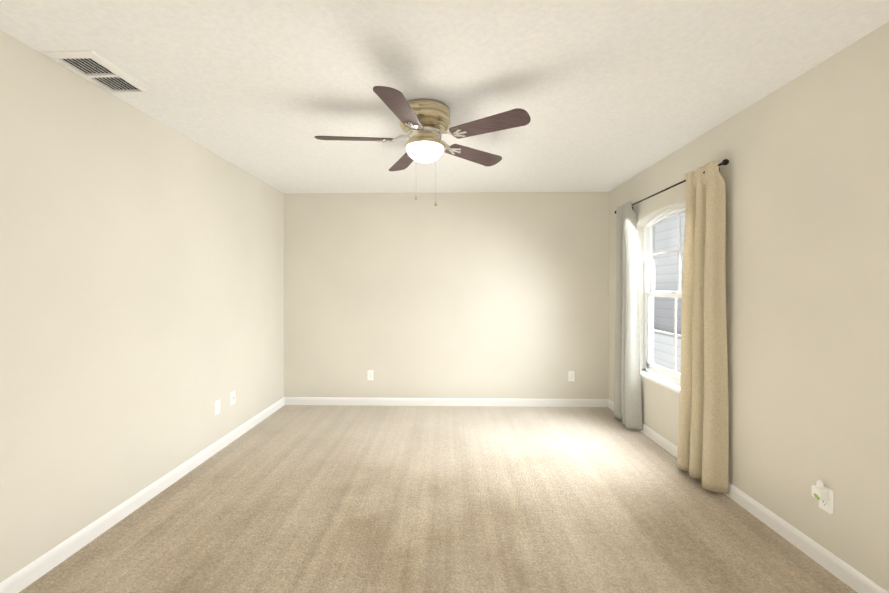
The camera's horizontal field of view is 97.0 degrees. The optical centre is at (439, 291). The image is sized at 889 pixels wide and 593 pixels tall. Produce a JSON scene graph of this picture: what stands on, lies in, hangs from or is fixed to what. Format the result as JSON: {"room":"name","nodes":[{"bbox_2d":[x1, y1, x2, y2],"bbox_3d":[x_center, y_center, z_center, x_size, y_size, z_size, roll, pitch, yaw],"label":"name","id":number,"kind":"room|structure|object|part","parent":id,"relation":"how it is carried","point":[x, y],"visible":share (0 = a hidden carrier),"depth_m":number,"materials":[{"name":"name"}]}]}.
{"room":"empty bedroom","nodes":[
{"label":"empty bedroom","id":0,"kind":"room"},
{"bbox_2d":[0,30,283,582],"bbox_3d":[-1.956,0.111,1.384,0.160,2.440,6.330,0,0,1],"label":"wall","id":1,"kind":"structure","parent":0,"point":[141,292],"depth_m":2.22,"materials":[{"name":"paint"}]},
{"bbox_2d":[0,397,284,592],"bbox_3d":[-1.869,1.286,1.388,0.013,0.088,6.330,0,0,1],"label":"baseboard","id":2,"kind":"structure","parent":1,"relation":"attached to","point":[29,574],"depth_m":2.23,"materials":[{"name":"white wood"}]},
{"bbox_2d":[215,399,219,414],"bbox_3d":[-1.828,0.955,3.241,0.007,0.115,0.070,0,0,1],"label":"electrical outlet","id":3,"kind":"object","parent":1,"relation":"attached to","point":[217,406],"visible":1,"depth_m":3.23,"materials":[{"name":"white plastic"}]},
{"bbox_2d":[230,391,234,404],"bbox_3d":[-1.818,0.944,3.471,0.017,0.115,0.070,0,0,1],"label":"outlet","id":4,"kind":"object","parent":1,"relation":"attached to","point":[232,398],"visible":1,"depth_m":3.46,"materials":[{"name":"white plastic"}]},
{"bbox_2d":[19,405,856,592],"bbox_3d":[-0.016,1.381,1.345,4.040,0.100,6.650,0,0,1],"label":"floor","id":5,"kind":"structure","parent":0,"point":[378,499],"depth_m":2.28,"materials":[{"name":"carpet"}]},
{"bbox_2d":[0,0,888,192],"bbox_3d":[-0.016,-1.159,1.331,4.040,0.100,6.650,0,0,1],"label":"ceiling","id":6,"kind":"structure","parent":0,"point":[608,95],"depth_m":1.98,"materials":[{"name":"white paint"}]},
{"bbox_2d":[42,51,153,93],"bbox_3d":[-1.724,-1.103,2.015,0.238,0.020,0.385,0,0,1],"label":"ceiling vent","id":7,"kind":"object","parent":6,"relation":"in","point":[93,67],"visible":1,"depth_m":1.98,"materials":[{"name":"white metal"}]},
{"bbox_2d":[315,86,530,205],"bbox_3d":[-0.129,-0.814,2.416,1.250,0.602,1.274,0,0,1],"label":"ceiling fan","id":8,"kind":"object","parent":6,"relation":"attached to","point":[424,124],"visible":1,"depth_m":2.31,"materials":[{"name":"brown wood"}]},
{"bbox_2d":[284,192,608,398],"bbox_3d":[0.060,0.093,4.582,4.040,2.440,0.160,0,0,1],"label":"wall","id":9,"kind":"structure","parent":0,"point":[473,295],"depth_m":4.50,"materials":[{"name":"paint"}]},
{"bbox_2d":[367,370,372,379],"bbox_3d":[-0.797,0.968,4.524,0.070,0.115,0.007,0,0,1],"label":"electrical outlet","id":10,"kind":"object","parent":9,"relation":"attached to","point":[369,374],"visible":1,"depth_m":4.52,"materials":[{"name":"white plastic"}]},
{"bbox_2d":[284,397,607,406],"bbox_3d":[0.058,1.270,4.502,3.720,0.088,0.013,0,0,1],"label":"baseboard","id":11,"kind":"structure","parent":9,"relation":"attached to","point":[516,402],"depth_m":4.50,"materials":[{"name":"white wood"}]},
{"bbox_2d":[568,371,574,380],"bbox_3d":[1.498,0.969,4.470,0.070,0.115,0.007,0,0,1],"label":"electrical outlet","id":12,"kind":"object","parent":9,"relation":"attached to","point":[571,375],"visible":1,"depth_m":4.47,"materials":[{"name":"white plastic"}]},
{"bbox_2d":[609,22,888,591],"bbox_3d":[1.923,0.111,1.293,0.160,2.440,6.330,0,0,1],"label":"wall","id":13,"kind":"structure","parent":0,"point":[804,172],"depth_m":1.99,"materials":[{"name":"paint"}]},
{"bbox_2d":[641,204,685,393],"bbox_3d":[1.964,0.045,3.327,0.174,1.510,1.005,0,0,1],"label":"window unit","id":14,"kind":"structure","parent":13,"relation":"in","point":[662,376],"depth_m":3.64,"materials":[{"name":"white plastic"}]},
{"bbox_2d":[614,159,728,493],"bbox_3d":[1.817,0.223,3.262,0.144,2.134,1.652,0,0,1],"label":"curtains","id":15,"kind":"object","parent":13,"relation":"attached to","point":[703,443],"visible":1,"depth_m":2.70,"materials":[{"name":"beige fabric"}]},
{"bbox_3d":[1.821,0.220,3.840,0.126,2.134,0.412,0,0,1],"label":"panel","id":16,"kind":"part","parent":15,"relation":"part of","materials":[{"name":"beige fabric"}]},
{"bbox_3d":[1.838,-0.797,3.256,0.104,0.065,1.652,0,0,1],"label":"rod","id":17,"kind":"part","parent":15,"relation":"part of","materials":[{"name":"brown metal"}]},
{"bbox_3d":[1.791,0.226,2.723,0.117,2.134,0.438,0,0,1],"label":"panel","id":18,"kind":"part","parent":15,"relation":"part of","materials":[{"name":"fabric"}]},
{"bbox_2d":[608,399,888,592],"bbox_3d":[1.837,1.287,1.301,0.013,0.088,6.330,0,0,1],"label":"baseboard","id":19,"kind":"structure","parent":13,"relation":"attached to","point":[846,573],"depth_m":2.04,"materials":[{"name":"white wood"}]},
{"bbox_2d":[812,479,832,514],"bbox_3d":[1.831,0.985,1.890,0.053,0.148,0.070,0,0,1],"label":"electrical outlet","id":20,"kind":"object","parent":13,"relation":"attached to","point":[822,494],"visible":1,"depth_m":1.88,"materials":[{"name":"white plastic"}]},
{"bbox_3d":[1.854,1.001,1.890,0.007,0.115,0.070,0,0,1],"label":"plate","id":21,"kind":"part","parent":20,"relation":"part of","materials":[{"name":"white plastic"}]},
{"label":"outside","id":22,"kind":"structure","parent":0,"visible":0},
{"bbox_2d":[654,212,684,372],"bbox_3d":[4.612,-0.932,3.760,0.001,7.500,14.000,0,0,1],"label":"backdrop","id":23,"kind":"structure","parent":22,"point":[664,350],"depth_m":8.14,"materials":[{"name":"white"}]}
]}

